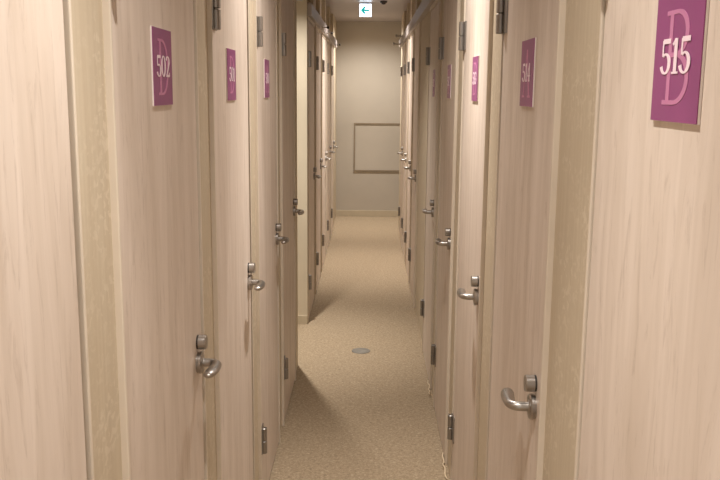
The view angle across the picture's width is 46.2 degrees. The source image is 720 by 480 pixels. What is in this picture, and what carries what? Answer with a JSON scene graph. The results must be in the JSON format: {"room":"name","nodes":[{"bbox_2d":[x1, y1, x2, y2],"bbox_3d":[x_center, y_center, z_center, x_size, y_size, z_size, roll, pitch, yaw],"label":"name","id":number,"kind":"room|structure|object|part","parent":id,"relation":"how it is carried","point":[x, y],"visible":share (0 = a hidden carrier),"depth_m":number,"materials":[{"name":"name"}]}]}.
{"room":"storage unit corridor","nodes":[
{"label":"storage unit corridor","id":0,"kind":"room"},
{"bbox_2d":[71,0,336,479],"bbox_3d":[-0.415,-0.478,4.857,0.122,2.430,11.720,1,10,1],"label":"wall","id":1,"kind":"structure","parent":0,"point":[87,16],"depth_m":1.32,"materials":[{"name":"paint"}]},
{"bbox_2d":[0,0,86,479],"bbox_3d":[-0.386,0.417,0.901,0.102,2.036,0.635,1,10,1],"label":"door","id":2,"kind":"structure","parent":1,"relation":"in","point":[42,434],"depth_m":1.02,"materials":[{"name":"brown wood"}]},
{"bbox_2d":[62,0,94,479],"bbox_3d":[-0.422,0.405,0.909,0.062,2.076,0.657,1,10,1],"label":"trim","id":3,"kind":"structure","parent":1,"relation":"attached to","point":[67,14],"depth_m":1.16,"materials":[{"name":"beige paint"}]},
{"bbox_2d":[102,0,207,479],"bbox_3d":[-0.412,0.260,1.722,0.062,2.076,0.657,1,10,1],"label":"trim","id":4,"kind":"structure","parent":1,"relation":"attached to","point":[106,4],"depth_m":1.37,"materials":[{"name":"beige paint"}]},
{"bbox_2d":[111,0,221,479],"bbox_3d":[-0.376,0.272,1.714,0.102,2.036,0.635,1,10,1],"label":"door","id":5,"kind":"structure","parent":1,"relation":"in","point":[166,361],"depth_m":1.62,"materials":[{"name":"brown wood"}]},
{"bbox_2d":[150,26,172,105],"bbox_3d":[-0.377,-0.330,1.610,0.005,0.144,0.147,1,10,1],"label":"room sign","id":6,"kind":"object","parent":5,"relation":"attached to","point":[160,39],"visible":1,"depth_m":1.59,"materials":[{"name":"purple plastic"}]},
{"bbox_3d":[-0.371,0.240,1.982,0.021,0.034,0.034,1,10,1],"label":"lock knob","id":7,"kind":"part","parent":5,"relation":"part of","materials":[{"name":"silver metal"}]},
{"bbox_3d":[-0.355,0.297,1.948,0.064,0.022,0.109,1,10,1],"label":"handle","id":8,"kind":"part","parent":5,"relation":"part of","materials":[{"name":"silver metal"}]},
{"bbox_2d":[207,0,254,479],"bbox_3d":[-0.403,0.113,2.550,0.062,2.076,0.657,1,10,1],"label":"trim","id":9,"kind":"structure","parent":1,"relation":"attached to","point":[209,2],"depth_m":2.23,"materials":[{"name":"beige paint"}]},
{"bbox_2d":[212,0,265,479],"bbox_3d":[-0.366,0.125,2.542,0.102,2.036,0.635,1,10,1],"label":"door","id":10,"kind":"structure","parent":1,"relation":"in","point":[229,17],"depth_m":2.51,"materials":[{"name":"brown wood"}]},
{"bbox_2d":[226,48,235,100],"bbox_3d":[-0.368,-0.472,2.409,0.005,0.144,0.147,1,10,1],"label":"room sign","id":11,"kind":"object","parent":10,"relation":"attached to","point":[230,54],"visible":1,"depth_m":2.39,"materials":[{"name":"purple plastic"}]},
{"bbox_3d":[-0.369,-0.472,2.409,0.003,0.144,0.147,1,10,1],"label":"backing plate","id":12,"kind":"part","parent":11,"relation":"part of","materials":[{"name":"white plastic"}]},
{"bbox_3d":[-0.361,0.092,2.810,0.021,0.034,0.034,1,10,1],"label":"lock knob","id":13,"kind":"part","parent":10,"relation":"part of","materials":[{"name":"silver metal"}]},
{"bbox_3d":[-0.345,0.149,2.776,0.064,0.022,0.109,1,10,1],"label":"handle","id":14,"kind":"part","parent":10,"relation":"part of","materials":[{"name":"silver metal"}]},
{"bbox_2d":[253,0,279,479],"bbox_3d":[-0.392,-0.034,3.378,0.062,2.076,0.657,1,10,1],"label":"trim","id":15,"kind":"structure","parent":1,"relation":"attached to","point":[254,1],"depth_m":3.10,"materials":[{"name":"beige paint"}]},
{"bbox_2d":[256,0,288,479],"bbox_3d":[-0.356,-0.022,3.370,0.102,2.036,0.635,1,10,1],"label":"door","id":16,"kind":"structure","parent":1,"relation":"in","point":[269,238],"depth_m":3.37,"materials":[{"name":"brown wood"}]},
{"bbox_2d":[264,59,269,97],"bbox_3d":[-0.358,-0.619,3.236,0.005,0.144,0.147,1,10,1],"label":"room sign","id":17,"kind":"object","parent":16,"relation":"attached to","point":[266,62],"visible":1,"depth_m":3.21,"materials":[{"name":"purple plastic"}]},
{"bbox_3d":[-0.351,-0.055,3.638,0.021,0.034,0.034,1,10,1],"label":"lock knob","id":18,"kind":"part","parent":16,"relation":"part of","materials":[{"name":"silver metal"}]},
{"bbox_3d":[-0.335,0.002,3.604,0.064,0.022,0.109,1,10,1],"label":"handle","id":19,"kind":"part","parent":16,"relation":"part of","materials":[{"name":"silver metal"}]},
{"bbox_2d":[279,0,295,425],"bbox_3d":[-0.382,-0.182,4.206,0.062,2.076,0.657,1,10,1],"label":"trim","id":20,"kind":"structure","parent":1,"relation":"attached to","point":[280,1],"depth_m":3.95,"materials":[{"name":"beige paint"}]},
{"bbox_2d":[281,0,303,419],"bbox_3d":[-0.346,-0.170,4.198,0.102,2.036,0.635,1,10,1],"label":"door","id":21,"kind":"structure","parent":1,"relation":"in","point":[289,210],"depth_m":4.20,"materials":[{"name":"brown wood"}]},
{"bbox_3d":[-0.325,-0.145,4.432,0.064,0.022,0.109,1,10,1],"label":"handle","id":22,"kind":"part","parent":21,"relation":"part of","materials":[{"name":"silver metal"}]},
{"bbox_2d":[307,16,314,322],"bbox_3d":[-0.375,-0.504,6.015,0.062,2.076,0.657,1,10,1],"label":"trim","id":23,"kind":"structure","parent":1,"relation":"attached to","point":[308,17],"depth_m":5.81,"materials":[{"name":"beige paint"}]},
{"bbox_2d":[308,21,321,315],"bbox_3d":[-0.338,-0.492,6.007,0.102,2.036,0.635,1,10,1],"label":"door","id":24,"kind":"structure","parent":1,"relation":"in","point":[312,169],"depth_m":6.01,"materials":[{"name":"brown wood"}]},
{"bbox_2d":[315,25,320,293],"bbox_3d":[-0.365,-0.649,6.834,0.062,2.076,0.657,1,10,1],"label":"trim","id":25,"kind":"structure","parent":1,"relation":"attached to","point":[316,27],"depth_m":6.57,"materials":[{"name":"beige paint"}]},
{"bbox_2d":[316,30,326,289],"bbox_3d":[-0.328,-0.637,6.826,0.102,2.036,0.635,1,10,1],"label":"door","id":26,"kind":"structure","parent":1,"relation":"in","point":[319,159],"depth_m":6.82,"materials":[{"name":"brown wood"}]},
{"bbox_2d":[307,3,336,47],"bbox_3d":[-0.326,-1.879,7.603,0.072,0.081,4.280,1,10,1],"label":"trim","id":27,"kind":"structure","parent":1,"relation":"attached to","point":[312,13],"depth_m":6.37,"materials":[{"name":"wood"}]},
{"bbox_2d":[321,33,325,271],"bbox_3d":[-0.355,-0.795,7.653,0.062,2.076,0.657,1,10,1],"label":"trim","id":28,"kind":"structure","parent":1,"relation":"attached to","point":[322,34],"depth_m":7.36,"materials":[{"name":"beige paint"}]},
{"bbox_2d":[322,37,331,267],"bbox_3d":[-0.318,-0.783,7.645,0.102,2.036,0.635,1,10,1],"label":"door","id":29,"kind":"structure","parent":1,"relation":"in","point":[324,152],"depth_m":7.65,"materials":[{"name":"brown wood"}]},
{"bbox_2d":[326,39,330,253],"bbox_3d":[-0.345,-0.941,8.472,0.062,2.076,0.657,1,10,1],"label":"trim","id":30,"kind":"structure","parent":1,"relation":"attached to","point":[327,40],"depth_m":8.18,"materials":[{"name":"beige paint"}]},
{"bbox_2d":[327,42,334,248],"bbox_3d":[-0.308,-0.929,8.464,0.102,2.036,0.635,1,10,1],"label":"door","id":31,"kind":"structure","parent":1,"relation":"in","point":[329,147],"depth_m":8.49,"materials":[{"name":"brown wood"}]},
{"bbox_2d":[330,44,333,238],"bbox_3d":[-0.335,-1.087,9.291,0.062,2.076,0.657,1,10,1],"label":"trim","id":32,"kind":"structure","parent":1,"relation":"attached to","point":[332,46],"depth_m":9.10,"materials":[{"name":"beige paint"}]},
{"bbox_2d":[331,47,337,233],"bbox_3d":[-0.298,-1.075,9.283,0.102,2.036,0.635,1,10,1],"label":"door","id":33,"kind":"structure","parent":1,"relation":"in","point":[332,49],"depth_m":9.28,"materials":[{"name":"brown wood"}]},
{"bbox_2d":[297,0,307,320],"bbox_3d":[-1.399,-0.548,5.202,2.084,2.430,1.200,1,10,1],"label":"wall","id":34,"kind":"structure","parent":0,"point":[302,169],"depth_m":5.64,"materials":[{"name":"paint"}]},
{"bbox_2d":[298,315,307,323],"bbox_3d":[-1.305,0.542,5.837,1.884,0.062,0.008,1,10,1],"label":"baseboard","id":35,"kind":"structure","parent":34,"relation":"attached to","point":[302,319],"depth_m":5.82,"materials":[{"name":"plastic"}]},
{"bbox_2d":[269,216,449,479],"bbox_3d":[-0.831,0.755,5.132,3.250,0.100,11.820,1,10,1],"label":"floor","id":36,"kind":"structure","parent":0,"point":[350,415],"depth_m":4.75,"materials":[{"name":"carpet"}]},
{"bbox_2d":[352,348,369,353],"bbox_3d":[0.006,0.690,5.247,0.116,0.010,0.116,1,10,1],"label":"cap","id":37,"kind":"object","parent":36,"relation":"on","point":[356,350],"visible":1,"depth_m":5.24,"materials":[{"name":"grey metal"}]},
{"bbox_3d":[0.006,0.688,5.247,0.091,0.006,0.091,1,10,1],"label":"cap lid","id":38,"kind":"part","parent":37,"relation":"part of","materials":[{"name":"grey metal"}]},
{"bbox_2d":[326,0,410,21],"bbox_3d":[-0.808,-1.736,4.688,3.250,0.100,11.820,1,10,1],"label":"ceiling","id":39,"kind":"structure","parent":0,"point":[342,10],"depth_m":8.92,"materials":[{"name":"paint"}]},
{"bbox_2d":[359,3,371,16],"bbox_3d":[0.053,-2.225,8.152,0.120,0.136,0.036,1,10,1],"label":"exit sign","id":40,"kind":"object","parent":39,"relation":"hanging from","point":[365,10],"visible":1,"depth_m":8.14,"materials":[{"name":"white plastic"}]},
{"bbox_2d":[336,21,401,210],"bbox_3d":[0.200,-1.507,10.669,1.350,2.430,0.100,1,10,1],"label":"wall","id":41,"kind":"structure","parent":0,"point":[368,90],"depth_m":10.57,"materials":[{"name":"paint"}]},
{"bbox_2d":[336,210,398,216],"bbox_3d":[0.148,-0.340,10.821,1.170,0.078,0.012,1,10,1],"label":"baseboard","id":42,"kind":"structure","parent":41,"relation":"attached to","point":[366,213],"depth_m":10.82,"materials":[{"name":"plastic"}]},
{"bbox_2d":[354,123,399,171],"bbox_3d":[0.226,-1.173,10.671,0.610,0.610,0.015,1,10,1],"label":"access panel","id":43,"kind":"object","parent":41,"relation":"attached to","point":[376,145],"visible":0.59,"depth_m":10.68,"materials":[{"name":"paint"}]},
{"bbox_2d":[398,0,600,479],"bbox_3d":[0.456,-0.396,4.444,0.108,2.430,10.900,1,10,1],"label":"wall","id":44,"kind":"structure","parent":0,"point":[582,22],"depth_m":1.54,"materials":[{"name":"paint"}]},
{"bbox_2d":[397,46,404,239],"bbox_3d":[0.436,-0.998,8.890,0.102,2.036,0.635,1,10,1],"label":"door","id":45,"kind":"structure","parent":44,"relation":"in","point":[401,68],"depth_m":8.94,"materials":[{"name":"brown wood"}]},
{"bbox_2d":[399,42,405,246],"bbox_3d":[0.473,-1.006,8.878,0.062,2.076,0.657,1,10,1],"label":"trim","id":46,"kind":"structure","parent":44,"relation":"attached to","point":[404,44],"depth_m":8.65,"materials":[{"name":"beige paint"}]},
{"bbox_2d":[400,41,408,258],"bbox_3d":[0.426,-0.853,8.073,0.102,2.036,0.635,1,10,1],"label":"door","id":47,"kind":"structure","parent":44,"relation":"in","point":[405,67],"depth_m":8.11,"materials":[{"name":"brown wood"}]},
{"bbox_2d":[402,37,409,258],"bbox_3d":[0.463,-0.861,8.062,0.062,2.076,0.657,1,10,1],"label":"trim","id":48,"kind":"structure","parent":44,"relation":"attached to","point":[408,38],"depth_m":7.81,"materials":[{"name":"beige paint"}]},
{"bbox_2d":[403,36,412,278],"bbox_3d":[0.416,-0.707,7.257,0.102,2.036,0.635,1,10,1],"label":"door","id":49,"kind":"structure","parent":44,"relation":"in","point":[409,64],"depth_m":7.29,"materials":[{"name":"brown wood"}]},
{"bbox_2d":[405,30,414,282],"bbox_3d":[0.453,-0.715,7.246,0.062,2.076,0.657,1,10,1],"label":"trim","id":50,"kind":"structure","parent":44,"relation":"attached to","point":[413,32],"depth_m":6.99,"materials":[{"name":"beige paint"}]},
{"bbox_2d":[408,28,418,303],"bbox_3d":[0.406,-0.562,6.441,0.102,2.036,0.635,1,10,1],"label":"door","id":51,"kind":"structure","parent":44,"relation":"in","point":[415,61],"depth_m":6.45,"materials":[{"name":"brown wood"}]},
{"bbox_2d":[399,0,429,47],"bbox_3d":[0.449,-1.816,7.285,0.072,0.081,4.510,1,10,1],"label":"trim","id":52,"kind":"structure","parent":44,"relation":"attached to","point":[420,13],"depth_m":6.18,"materials":[{"name":"wood"}]},
{"bbox_2d":[409,22,420,307],"bbox_3d":[0.444,-0.570,6.430,0.062,2.076,0.657,1,10,1],"label":"trim","id":53,"kind":"structure","parent":44,"relation":"attached to","point":[419,23],"depth_m":6.14,"materials":[{"name":"beige paint"}]},
{"bbox_2d":[420,2,438,382],"bbox_3d":[0.386,-0.261,4.750,0.102,2.036,0.660,1,10,1],"label":"door","id":54,"kind":"structure","parent":44,"relation":"in","point":[432,51],"depth_m":4.75,"materials":[{"name":"brown wood"}]},
{"bbox_3d":[0.364,-0.156,4.527,0.064,0.022,0.109,1,10,1],"label":"handle","id":55,"kind":"part","parent":54,"relation":"part of","materials":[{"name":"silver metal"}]},
{"bbox_2d":[432,69,435,96],"bbox_3d":[0.398,-0.842,4.528,0.005,0.144,0.147,1,10,1],"label":"room sign","id":56,"kind":"object","parent":54,"relation":"attached to","point":[434,70],"visible":1,"depth_m":4.48,"materials":[{"name":"purple plastic"}]},
{"bbox_2d":[424,0,434,9],"bbox_3d":[0.385,-0.874,1.993,0.072,0.081,6.240,1,10,1],"label":"trim","id":57,"kind":"structure","parent":44,"relation":"attached to","point":[427,3],"depth_m":4.83,"materials":[{"name":"wood"}]},
{"bbox_2d":[422,0,441,388],"bbox_3d":[0.423,-0.269,4.739,0.062,2.076,0.682,1,10,1],"label":"trim","id":58,"kind":"structure","parent":44,"relation":"attached to","point":[435,3],"depth_m":4.44,"materials":[{"name":"beige paint"}]},
{"bbox_2d":[431,0,456,456],"bbox_3d":[0.375,-0.098,3.833,0.102,2.036,0.660,1,10,1],"label":"door","id":59,"kind":"structure","parent":44,"relation":"in","point":[447,43],"depth_m":3.81,"materials":[{"name":"brown wood"}]},
{"bbox_3d":[0.353,0.008,3.610,0.064,0.022,0.109,1,10,1],"label":"handle","id":60,"kind":"part","parent":59,"relation":"part of","materials":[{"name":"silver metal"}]},
{"bbox_3d":[0.370,-0.034,3.558,0.021,0.034,0.034,1,10,1],"label":"lock knob","id":61,"kind":"part","parent":59,"relation":"part of","materials":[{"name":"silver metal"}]},
{"bbox_2d":[447,64,451,98],"bbox_3d":[0.387,-0.688,3.662,0.005,0.144,0.147,1,10,1],"label":"room sign","id":62,"kind":"object","parent":59,"relation":"attached to","point":[449,72],"visible":1,"depth_m":3.63,"materials":[{"name":"purple plastic"}]},
{"bbox_2d":[442,452,446,479],"bbox_3d":[0.362,0.968,3.642,0.015,0.018,0.261,1,10,2],"label":"baseboard","id":63,"kind":"structure","parent":44,"relation":"attached to","point":[442,452],"depth_m":3.60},
{"bbox_2d":[433,0,460,463],"bbox_3d":[0.412,-0.106,3.821,0.062,2.076,0.682,1,10,1],"label":"trim","id":64,"kind":"structure","parent":44,"relation":"attached to","point":[458,1],"depth_m":3.53,"materials":[{"name":"beige paint"}]},
{"bbox_2d":[447,0,488,479],"bbox_3d":[0.364,0.065,2.915,0.102,2.036,0.660,1,10,1],"label":"door","id":65,"kind":"structure","parent":44,"relation":"in","point":[473,33],"depth_m":2.88,"materials":[{"name":"brown wood"}]},
{"bbox_3d":[0.342,0.171,2.692,0.064,0.022,0.109,1,10,1],"label":"handle","id":66,"kind":"part","parent":65,"relation":"part of","materials":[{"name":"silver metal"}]},
{"bbox_3d":[0.359,0.129,2.640,0.021,0.034,0.034,1,10,1],"label":"lock knob","id":67,"kind":"part","parent":65,"relation":"part of","materials":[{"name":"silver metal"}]},
{"bbox_2d":[471,55,479,100],"bbox_3d":[0.376,-0.526,2.751,0.005,0.144,0.147,1,10,1],"label":"room sign","id":68,"kind":"object","parent":65,"relation":"attached to","point":[475,68],"visible":1,"depth_m":2.73,"materials":[{"name":"purple plastic"}]},
{"bbox_3d":[0.377,-0.526,2.751,0.003,0.144,0.147,1,10,1],"label":"backing plate","id":69,"kind":"part","parent":68,"relation":"part of","materials":[{"name":"white plastic"}]},
{"bbox_2d":[450,0,493,479],"bbox_3d":[0.401,0.058,2.904,0.062,2.076,0.682,1,10,1],"label":"trim","id":70,"kind":"structure","parent":44,"relation":"attached to","point":[491,2],"depth_m":2.58,"materials":[{"name":"beige paint"}]},
{"bbox_2d":[487,0,558,479],"bbox_3d":[0.353,0.229,1.998,0.102,2.036,0.660,1,10,1],"label":"door","id":71,"kind":"structure","parent":44,"relation":"in","point":[525,152],"depth_m":1.90,"materials":[{"name":"brown wood"}]},
{"bbox_3d":[0.330,0.334,1.774,0.064,0.022,0.109,1,10,1],"label":"handle","id":72,"kind":"part","parent":71,"relation":"part of","materials":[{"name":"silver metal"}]},
{"bbox_2d":[519,37,536,106],"bbox_3d":[0.365,-0.364,1.839,0.005,0.144,0.147,1,10,1],"label":"room sign","id":73,"kind":"object","parent":71,"relation":"attached to","point":[528,58],"visible":1,"depth_m":1.82,"materials":[{"name":"purple plastic"}]},
{"bbox_3d":[0.348,0.293,1.723,0.021,0.034,0.034,1,10,1],"label":"lock knob","id":74,"kind":"part","parent":71,"relation":"part of","materials":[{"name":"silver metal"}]},
{"bbox_2d":[485,0,565,479],"bbox_3d":[0.390,0.221,1.986,0.062,2.076,0.682,1,10,1],"label":"trim","id":75,"kind":"structure","parent":44,"relation":"attached to","point":[562,3],"depth_m":1.62,"materials":[{"name":"beige paint"}]},
{"bbox_2d":[574,0,605,479],"bbox_3d":[0.378,0.390,1.037,0.062,2.076,0.682,1,10,1],"label":"trim","id":76,"kind":"structure","parent":44,"relation":"attached to","point":[603,2],"depth_m":1.30,"materials":[{"name":"beige paint"}]},
{"bbox_2d":[578,0,719,479],"bbox_3d":[0.341,0.397,1.049,0.102,2.036,0.660,1,10,1],"label":"door","id":77,"kind":"structure","parent":44,"relation":"in","point":[651,407],"depth_m":1.03,"materials":[{"name":"brown wood"}]},
{"bbox_2d":[650,0,709,124],"bbox_3d":[0.354,-0.204,0.940,0.005,0.144,0.147,1,10,1],"label":"room sign","id":78,"kind":"object","parent":77,"relation":"attached to","point":[682,25],"visible":1,"depth_m":0.93,"materials":[{"name":"purple plastic"}]}
]}

